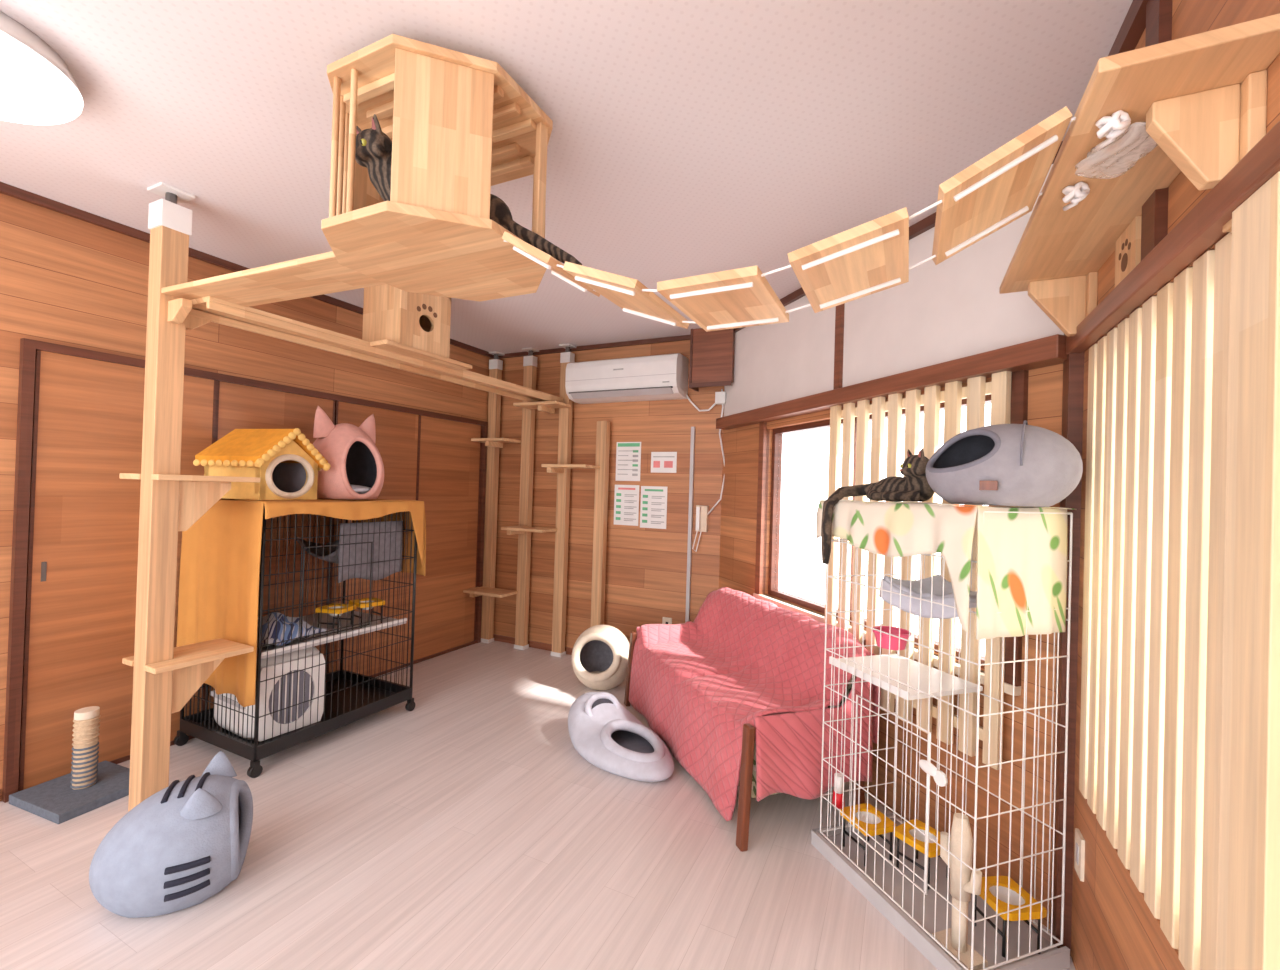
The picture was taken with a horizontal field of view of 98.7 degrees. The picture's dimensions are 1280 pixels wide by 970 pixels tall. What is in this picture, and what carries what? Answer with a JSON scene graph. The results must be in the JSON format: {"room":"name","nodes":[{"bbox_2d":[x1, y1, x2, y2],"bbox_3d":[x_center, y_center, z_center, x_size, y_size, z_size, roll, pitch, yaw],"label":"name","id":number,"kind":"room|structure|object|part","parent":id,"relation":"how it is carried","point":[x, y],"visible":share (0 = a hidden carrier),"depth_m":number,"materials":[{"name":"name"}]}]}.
{"room":"cat playroom","nodes":[
{"label":"cat playroom","id":0,"kind":"room"},
{"bbox_2d":[0,193,492,800],"bbox_3d":[-2.428,0.044,2.372,0.100,2.400,5.340,1,-1,26],"label":"wall","id":1,"kind":"structure","parent":0,"point":[65,280],"depth_m":2.41,"materials":[{"name":"brown wood"}]},
{"bbox_2d":[18,350,216,790],"bbox_3d":[-2.313,0.346,2.490,0.014,1.765,0.641,1,-1,26],"label":"door","id":2,"kind":"structure","parent":1,"relation":"in","point":[82,559],"depth_m":2.35,"materials":[{"name":"brown wood"}]},
{"bbox_2d":[2,338,487,802],"bbox_3d":[-1.883,0.359,3.357,0.030,1.820,2.660,1,-1,26],"label":"trim","id":3,"kind":"structure","parent":1,"relation":"attached to","point":[28,347],"depth_m":2.18,"materials":[{"name":"brown wood"}]},
{"bbox_2d":[0,182,493,358],"bbox_3d":[-2.358,-1.138,2.311,0.025,0.035,5.240,1,-1,26],"label":"trim","id":4,"kind":"structure","parent":1,"relation":"attached to","point":[6,189],"depth_m":2.43,"materials":[{"name":"brown wood"}]},
{"bbox_2d":[205,381,334,709],"bbox_3d":[-2.034,0.360,3.072,0.006,1.765,0.641,1,-1,26],"label":"door","id":5,"kind":"structure","parent":1,"relation":"in","point":[238,406],"depth_m":3.10,"materials":[{"name":"brown wood"}]},
{"bbox_2d":[326,401,419,675],"bbox_3d":[-1.748,0.373,3.650,0.014,1.765,0.641,1,-1,26],"label":"door","id":6,"kind":"structure","parent":1,"relation":"in","point":[397,433],"depth_m":3.72,"materials":[{"name":"brown wood"}]},
{"bbox_2d":[413,415,481,660],"bbox_3d":[-1.469,0.387,4.231,0.006,1.765,0.641,1,-1,26],"label":"door","id":7,"kind":"structure","parent":1,"relation":"in","point":[449,470],"depth_m":4.22,"materials":[{"name":"brown wood"}]},
{"bbox_2d":[0,641,1074,969],"bbox_3d":[-0.705,1.338,1.502,4.018,0.100,5.340,1,-1,26],"label":"floor","id":8,"kind":"structure","parent":0,"point":[467,828],"depth_m":1.88,"materials":[{"name":"beige wood"}]},
{"bbox_2d":[9,706,129,823],"bbox_3d":[-2.242,1.079,2.224,0.340,0.340,0.300,2,-1,20],"label":"post","id":9,"kind":"object","parent":8,"relation":"on","point":[90,785],"visible":0.99,"depth_m":2.19,"materials":[{"name":"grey carpet"}]},
{"bbox_2d":[89,750,252,917],"bbox_3d":[-1.466,1.089,1.730,0.381,0.363,0.389,2,-1,-26],"label":"bed","id":10,"kind":"object","parent":8,"relation":"on","point":[186,842],"visible":1,"depth_m":1.63,"materials":[{"name":"grey fabric"}]},
{"bbox_2d":[119,182,260,811],"bbox_3d":[-1.826,0.061,2.256,0.344,2.400,0.368,1,-1,26],"label":"post","id":11,"kind":"object","parent":8,"relation":"on","point":[166,677],"visible":0.97,"depth_m":2.10,"materials":[{"name":"brown wood"}]},
{"bbox_2d":[161,251,385,306],"bbox_3d":[-1.291,-0.709,1.948,1.050,0.044,0.220,1,-1,26],"label":"plank","id":12,"kind":"object","parent":11,"relation":"attached to","point":[319,274],"visible":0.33,"depth_m":1.90,"materials":[{"name":"brown wood"}]},
{"bbox_2d":[173,501,416,777],"bbox_3d":[-1.742,0.677,2.897,0.630,1.183,0.882,1,-1,26],"label":"cage","id":13,"kind":"object","parent":8,"relation":"on","point":[349,696],"visible":0.52,"depth_m":2.77,"materials":[{"name":"black metal"}]},
{"bbox_2d":[211,646,324,741],"bbox_3d":[-1.819,0.980,2.695,0.415,0.400,0.356,1,-1,30],"label":"box","id":14,"kind":"object","parent":13,"relation":"in","point":[294,655],"visible":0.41,"depth_m":2.57,"materials":[{"name":"white plastic"}]},
{"bbox_2d":[257,612,326,645],"bbox_3d":[-1.782,0.681,2.678,0.393,0.114,0.294,1,-1,26],"label":"folded blanket","id":15,"kind":"object","parent":13,"relation":"in","point":[272,616],"visible":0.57,"depth_m":2.60,"materials":[{"name":"blue fabric"}]},
{"bbox_2d":[176,498,425,706],"bbox_3d":[-1.717,0.521,2.907,0.655,0.895,0.941,1,-1,26],"label":"cloth","id":16,"kind":"object","parent":13,"relation":"on","point":[218,597],"visible":0.73,"depth_m":2.51,"materials":[{"name":"orange fabric"}]},
{"bbox_2d":[193,428,330,499],"bbox_3d":[-1.826,-0.105,2.674,0.412,0.343,0.403,2,-1,16],"label":"house","id":17,"kind":"structure","parent":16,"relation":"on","point":[287,465],"depth_m":2.57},
{"bbox_2d":[313,406,383,499],"bbox_3d":[-1.652,-0.172,3.068,0.368,0.496,0.402,1,-1,29],"label":"bed","id":18,"kind":"object","parent":16,"relation":"on","point":[356,471],"visible":0.86,"depth_m":2.96,"materials":[{"name":"pink fabric"}]},
{"bbox_2d":[315,603,355,633],"bbox_3d":[-1.570,0.693,2.840,0.144,0.130,0.132,2,-1,9],"label":"stand","id":19,"kind":"object","parent":13,"relation":"in","point":[325,609],"visible":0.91,"depth_m":2.80,"materials":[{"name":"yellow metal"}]},
{"bbox_2d":[295,521,402,582],"bbox_3d":[-1.625,0.352,3.043,0.434,0.315,0.382,1,-1,26],"label":"hammock","id":20,"kind":"object","parent":13,"relation":"hanging from","point":[384,539],"visible":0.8,"depth_m":2.95,"materials":[{"name":"grey fabric"}]},
{"bbox_2d":[349,597,384,627],"bbox_3d":[-1.491,0.697,3.002,0.144,0.130,0.132,1,-1,37],"label":"stand","id":21,"kind":"object","parent":13,"relation":"in","point":[357,602],"visible":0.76,"depth_m":2.98,"materials":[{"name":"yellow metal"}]},
{"bbox_2d":[463,343,609,656],"bbox_3d":[-0.805,0.110,4.256,1.148,2.400,0.290,1,-1,26],"label":"tower","id":22,"kind":"object","parent":8,"relation":"on","point":[493,441],"visible":0.92,"depth_m":4.26,"materials":[{"name":"brown wood"}]},
{"bbox_2d":[188,296,563,402],"bbox_3d":[-1.157,-0.672,3.182,0.340,0.052,2.388,1,-1,26],"label":"plank","id":23,"kind":"object","parent":22,"relation":"on","point":[389,353],"visible":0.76,"depth_m":2.71,"materials":[{"name":"beige wood"}]},
{"bbox_2d":[362,284,450,357],"bbox_3d":[-1.249,-0.875,2.960,0.281,0.342,0.331,1,-1,26],"label":"box","id":24,"kind":"object","parent":23,"relation":"on","point":[416,320],"depth_m":2.84,"materials":[{"name":"beige wood"}]},
{"bbox_2d":[571,625,629,689],"bbox_3d":[-0.248,1.121,3.612,0.399,0.400,0.358,2,-1,1],"label":"bed","id":25,"kind":"object","parent":8,"relation":"on","point":[600,654],"visible":0.94,"depth_m":3.52,"materials":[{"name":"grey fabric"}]},
{"bbox_2d":[568,692,673,781],"bbox_3d":[-0.108,1.200,2.717,0.404,0.235,0.759,2,-1,-37],"label":"bed","id":26,"kind":"object","parent":8,"relation":"on","point":[602,730],"visible":1,"depth_m":2.66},
{"bbox_2d":[624,587,880,851],"bbox_3d":[0.446,0.970,2.757,0.641,0.729,1.434,2,-1,-19],"label":"sofa","id":27,"kind":"object","parent":8,"relation":"on","point":[734,692],"visible":0.93,"depth_m":2.40,"materials":[{"name":"pink fabric"}]},
{"bbox_3d":[0.466,0.935,2.764,0.540,0.520,1.290,2,-1,-19],"label":"upholstered frame","id":28,"kind":"part","parent":27,"relation":"part of","materials":[{"name":"pink fabric"}]},
{"bbox_2d":[811,511,1072,969],"bbox_3d":[0.941,0.706,1.798,0.375,1.269,0.669,2,-1,-19],"label":"cage","id":29,"kind":"object","parent":8,"relation":"on","point":[901,895],"visible":0.76,"depth_m":1.69,"materials":[{"name":"white metal"}]},
{"bbox_2d":[832,773,844,808],"bbox_3d":[0.723,1.110,2.002,0.044,0.110,0.044,1,-1,26],"label":"water bottle","id":30,"kind":"object","parent":29,"relation":"attached to","point":[839,787],"visible":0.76,"depth_m":1.99,"materials":[{"name":"red plastic"}]},
{"bbox_2d":[840,803,895,865],"bbox_3d":[0.814,1.252,1.970,0.132,0.130,0.144,2,-1,-19],"label":"stand","id":31,"kind":"object","parent":29,"relation":"in","point":[880,820],"visible":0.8,"depth_m":1.97,"materials":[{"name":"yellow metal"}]},
{"bbox_2d":[871,626,911,649],"bbox_3d":[0.834,0.510,1.828,0.124,0.054,0.124,1,-1,26],"label":"bowl","id":32,"kind":"object","parent":29,"relation":"in","point":[894,642],"visible":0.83,"depth_m":1.80,"materials":[{"name":"plastic"}]},
{"bbox_2d":[895,819,947,889],"bbox_3d":[0.963,1.256,1.873,0.132,0.130,0.144,2,-1,-30],"label":"stand","id":33,"kind":"object","parent":29,"relation":"in","point":[909,829],"visible":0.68,"depth_m":1.88,"materials":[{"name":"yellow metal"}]},
{"bbox_2d":[879,574,976,618],"bbox_3d":[0.973,0.360,1.750,0.262,0.104,0.307,2,-1,-19],"label":"hammock","id":34,"kind":"object","parent":29,"relation":"in","point":[937,594],"visible":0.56,"depth_m":1.76,"materials":[{"name":"grey fabric"}]},
{"bbox_2d":[816,500,1076,639],"bbox_3d":[0.938,0.234,1.819,0.417,0.352,0.687,2,-1,-19],"label":"cloth","id":35,"kind":"object","parent":29,"relation":"on","point":[1020,556],"visible":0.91,"depth_m":1.51,"materials":[{"name":"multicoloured fabric"}]},
{"bbox_2d":[821,447,934,563],"bbox_3d":[0.839,0.080,1.929,0.346,0.411,0.208,1,-1,35],"label":"tabby cat","id":36,"kind":"object","parent":35,"relation":"on","point":[914,487],"visible":0.94,"depth_m":1.87},
{"bbox_2d":[925,420,1082,506],"bbox_3d":[1.009,-0.061,1.547,0.369,0.237,0.280,1,-1,38],"label":"bed","id":37,"kind":"object","parent":35,"relation":"on","point":[1024,464],"visible":1,"depth_m":1.45,"materials":[{"name":"grey fabric"}]},
{"bbox_2d":[932,813,987,969],"bbox_3d":[0.903,1.126,1.553,0.070,0.381,0.128,2,-1,-19],"label":"post","id":38,"kind":"object","parent":29,"relation":"in","point":[955,837],"visible":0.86,"depth_m":1.53,"materials":[{"name":"beige wood"}]},
{"bbox_2d":[974,876,1046,956],"bbox_3d":[1.067,1.256,1.602,0.132,0.130,0.144,2,-1,-8],"label":"stand","id":39,"kind":"object","parent":29,"relation":"in","point":[991,890],"visible":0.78,"depth_m":1.58,"materials":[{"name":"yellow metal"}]},
{"bbox_2d":[1079,171,1279,969],"bbox_3d":[0.894,0.465,0.823,0.070,1.730,1.562,1,-1,26],"label":"screen","id":40,"kind":"object","parent":8,"relation":"on","point":[1179,765],"visible":1,"depth_m":0.94,"materials":[{"name":"brown wood"}]},
{"bbox_2d":[0,0,1132,353],"bbox_3d":[-0.711,-1.163,1.564,3.838,0.100,5.340,1,-1,26],"label":"ceiling","id":41,"kind":"structure","parent":0,"point":[688,138],"depth_m":1.61,"materials":[{"name":"white paint"}]},
{"bbox_2d":[0,11,83,124],"bbox_3d":[-1.744,-1.075,1.387,0.480,0.140,0.480,1,-1,26],"label":"ceiling lamp","id":42,"kind":"object","parent":41,"relation":"attached to","point":[37,87],"depth_m":1.42,"materials":[{"name":"white plastic"}]},
{"bbox_2d":[321,34,552,301],"bbox_3d":[-0.571,-0.876,1.612,0.580,0.464,0.580,1,-1,26],"label":"house","id":43,"kind":"object","parent":41,"relation":"hanging from","point":[458,125],"visible":0.86,"depth_m":1.40,"materials":[{"name":"brown wood"}]},
{"bbox_2d":[355,114,581,264],"bbox_3d":[-0.457,-0.771,1.503,0.608,0.342,0.192,2,-1,-4],"label":"tabby cat","id":44,"kind":"object","parent":43,"relation":"in","point":[373,152],"visible":0.28,"depth_m":1.45},
{"bbox_2d":[493,340,723,647],"bbox_3d":[-0.260,0.126,4.229,2.170,2.400,0.100,1,-1,26],"label":"wall","id":45,"kind":"structure","parent":0,"point":[646,568],"depth_m":4.14,"materials":[{"name":"brown wood"}]},
{"bbox_2d":[493,634,572,654],"bbox_3d":[-0.387,1.297,4.201,2.020,0.050,0.012,1,-1,26],"label":"baseboard","id":46,"kind":"structure","parent":45,"relation":"attached to","point":[500,638],"depth_m":4.42,"materials":[{"name":"brown wood"}]},
{"bbox_2d":[498,335,689,358],"bbox_3d":[-0.297,-1.061,4.206,2.070,0.030,0.025,1,-1,26],"label":"trim","id":47,"kind":"structure","parent":45,"relation":"attached to","point":[682,337],"depth_m":4.18,"materials":[{"name":"brown wood"}]},
{"bbox_2d":[614,485,638,525],"bbox_3d":[-0.102,0.149,4.094,0.205,0.300,0.004,1,-1,26],"label":"poster","id":48,"kind":"object","parent":45,"relation":"attached to","point":[626,497],"visible":1,"depth_m":4.09,"materials":[{"name":"white paper"}]},
{"bbox_2d":[615,442,640,480],"bbox_3d":[-0.087,-0.175,4.095,0.205,0.290,0.004,1,-1,26],"label":"poster","id":49,"kind":"object","parent":45,"relation":"attached to","point":[628,454],"visible":1,"depth_m":4.09,"materials":[{"name":"white paper"}]},
{"bbox_2d":[565,353,715,411],"bbox_3d":[0.001,-0.714,3.941,1.134,0.381,0.222,1,-1,26],"label":"air conditioner","id":50,"kind":"object","parent":45,"relation":"attached to","point":[656,377],"visible":1,"depth_m":3.88,"materials":[{"name":"white plastic"}]},
{"bbox_2d":[640,486,666,528],"bbox_3d":[0.098,0.162,3.996,0.210,0.305,0.004,1,-1,26],"label":"poster","id":51,"kind":"object","parent":45,"relation":"attached to","point":[653,507],"visible":1,"depth_m":3.99,"materials":[{"name":"white paper"}]},
{"bbox_2d":[651,452,676,472],"bbox_3d":[0.171,-0.164,3.969,0.200,0.150,0.004,1,-1,26],"label":"poster","id":52,"kind":"object","parent":45,"relation":"attached to","point":[661,462],"visible":1,"depth_m":3.97,"materials":[{"name":"white paper"}]},
{"bbox_2d":[662,617,671,623],"bbox_3d":[0.193,1.002,3.927,0.070,0.110,0.010,1,-1,26],"label":"wall outlet","id":53,"kind":"object","parent":45,"relation":"attached to","point":[666,620],"visible":0.36,"depth_m":3.92,"materials":[{"name":"beige plastic"}]},
{"bbox_2d":[685,427,694,621],"bbox_3d":[0.348,0.466,3.857,0.025,1.750,0.022,1,-1,26],"label":"conduit pipe","id":54,"kind":"object","parent":45,"relation":"attached to","point":[692,445],"visible":0.64,"depth_m":3.85,"materials":[{"name":"grey plastic"}]},
{"bbox_2d":[692,505,708,551],"bbox_3d":[0.417,0.304,3.806,0.094,0.323,0.060,1,-1,26],"label":"phone","id":55,"kind":"object","parent":45,"relation":"attached to","point":[701,511],"visible":1,"depth_m":3.79,"materials":[{"name":"white plastic"}]},
{"bbox_2d":[689,328,734,391],"bbox_3d":[0.503,-0.856,3.742,0.295,0.400,0.150,1,-1,26],"label":"box","id":56,"kind":"object","parent":45,"relation":"attached to","point":[711,352],"depth_m":3.68,"materials":[{"name":"brown wood"}]},
{"bbox_2d":[707,389,725,514],"bbox_3d":[0.532,-0.223,3.768,0.131,0.864,0.050,1,-1,26],"label":"cable","id":57,"kind":"object","parent":45,"relation":"attached to","point":[720,397],"depth_m":3.75,"materials":[{"name":"white plastic"}]},
{"bbox_2d":[719,164,1063,928],"bbox_3d":[0.969,0.149,2.730,0.100,2.400,2.320,2,-1,-19],"label":"wall","id":58,"kind":"structure","parent":0,"point":[954,308],"depth_m":2.15,"materials":[{"name":"white paint"}]},
{"bbox_2d":[833,303,844,389],"bbox_3d":[0.962,-0.747,2.653,0.020,0.610,0.040,2,-1,-19],"label":"trim","id":59,"kind":"structure","parent":58,"relation":"attached to","point":[839,314],"depth_m":2.64,"materials":[{"name":"brown wood"}]},
{"bbox_2d":[753,370,1028,695],"bbox_3d":[1.010,0.154,2.549,0.120,1.050,1.610,2,-1,-19],"label":"window","id":60,"kind":"structure","parent":58,"relation":"in","point":[1019,379],"depth_m":3.04,"materials":[{"name":"brown wood"}]},
{"bbox_2d":[825,371,1011,769],"bbox_3d":[1.053,0.272,2.217,0.043,1.310,0.886,2,-1,-19],"label":"screen","id":61,"kind":"object","parent":60,"relation":"attached to","point":[976,389],"visible":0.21,"depth_m":2.14,"materials":[{"name":"brown wood"}]},
{"bbox_2d":[716,334,1066,429],"bbox_3d":[0.909,-0.409,2.667,0.090,0.070,2.200,2,-1,-19],"label":"trim","id":62,"kind":"structure","parent":58,"relation":"attached to","point":[1050,350],"depth_m":2.07,"materials":[{"name":"brown wood"}]},
{"bbox_2d":[734,141,1062,332],"bbox_3d":[0.949,-1.032,2.711,0.025,0.040,2.260,2,-1,-19],"label":"trim","id":63,"kind":"structure","parent":58,"relation":"attached to","point":[927,223],"depth_m":2.22,"materials":[{"name":"brown wood"}]},
{"bbox_2d":[1071,0,1279,969],"bbox_3d":[0.554,0.112,0.005,0.100,2.400,3.700,1,-1,26],"label":"wall","id":64,"kind":"structure","parent":0,"point":[1113,927],"depth_m":1.24,"materials":[{"name":"brown wood"}]},
{"bbox_2d":[1050,334,1084,955],"bbox_3d":[1.271,0.148,1.619,0.045,2.400,0.070,1,-1,26],"label":"trim","id":65,"kind":"structure","parent":64,"relation":"attached to","point":[1073,366],"depth_m":1.59,"materials":[{"name":"brown wood"}]},
{"bbox_2d":[1074,828,1084,881],"bbox_3d":[1.201,1.010,1.505,0.010,0.110,0.060,1,-1,26],"label":"wall outlet","id":66,"kind":"object","parent":64,"relation":"attached to","point":[1079,861],"visible":1,"depth_m":1.49,"materials":[{"name":"grey plastic"}]},
{"bbox_2d":[1108,0,1148,55],"bbox_3d":[0.509,-1.065,0.000,0.030,0.050,3.600,1,-1,26],"label":"trim","id":67,"kind":"structure","parent":64,"relation":"attached to","point":[1133,26],"depth_m":1.23,"materials":[{"name":"brown wood"}]},
{"bbox_2d":[1115,216,1141,286],"bbox_3d":[1.109,-0.516,1.246,0.019,0.130,0.130,1,-1,26],"label":"board","id":68,"kind":"object","parent":64,"relation":"attached to","point":[1128,245],"visible":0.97,"depth_m":1.23,"materials":[{"name":"brown wood"}]},
{"bbox_2d":[999,13,1279,336],"bbox_3d":[0.973,-0.498,1.190,0.213,0.225,0.970,1,-1,26],"label":"shelf","id":69,"kind":"object","parent":64,"relation":"attached to","point":[1196,105],"visible":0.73,"depth_m":0.87,"materials":[{"name":"brown wood"}]},
{"bbox_2d":[502,106,1075,331],"bbox_3d":[0.251,-0.524,1.286,1.301,0.229,0.330,1,-1,26],"label":"suspension bridge","id":70,"kind":"object","parent":69,"relation":"attached to","point":[1005,185],"visible":0.9,"depth_m":1.15,"materials":[{"name":"brown wood"}]},
{"bbox_2d":[1062,110,1130,210],"bbox_3d":[0.850,-0.580,0.992,0.113,0.032,0.292,1,-1,26],"label":"knot","id":71,"kind":"object","parent":69,"relation":"attached to","point":[1113,126],"visible":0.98,"depth_m":0.90,"materials":[{"name":"white fabric"}]},
{"bbox_2d":[1141,0,1172,260],"bbox_3d":[1.054,-0.731,1.123,0.020,0.565,0.070,1,-1,26],"label":"trim","id":72,"kind":"structure","parent":64,"relation":"attached to","point":[1154,224],"depth_m":1.10,"materials":[{"name":"brown wood"}]},
{"bbox_2d":[1066,121,1279,354],"bbox_3d":[0.490,-0.448,0.005,0.040,0.055,3.620,1,-1,26],"label":"trim","id":73,"kind":"structure","parent":64,"relation":"attached to","point":[1200,229],"depth_m":0.94,"materials":[{"name":"brown wood"}]}
]}

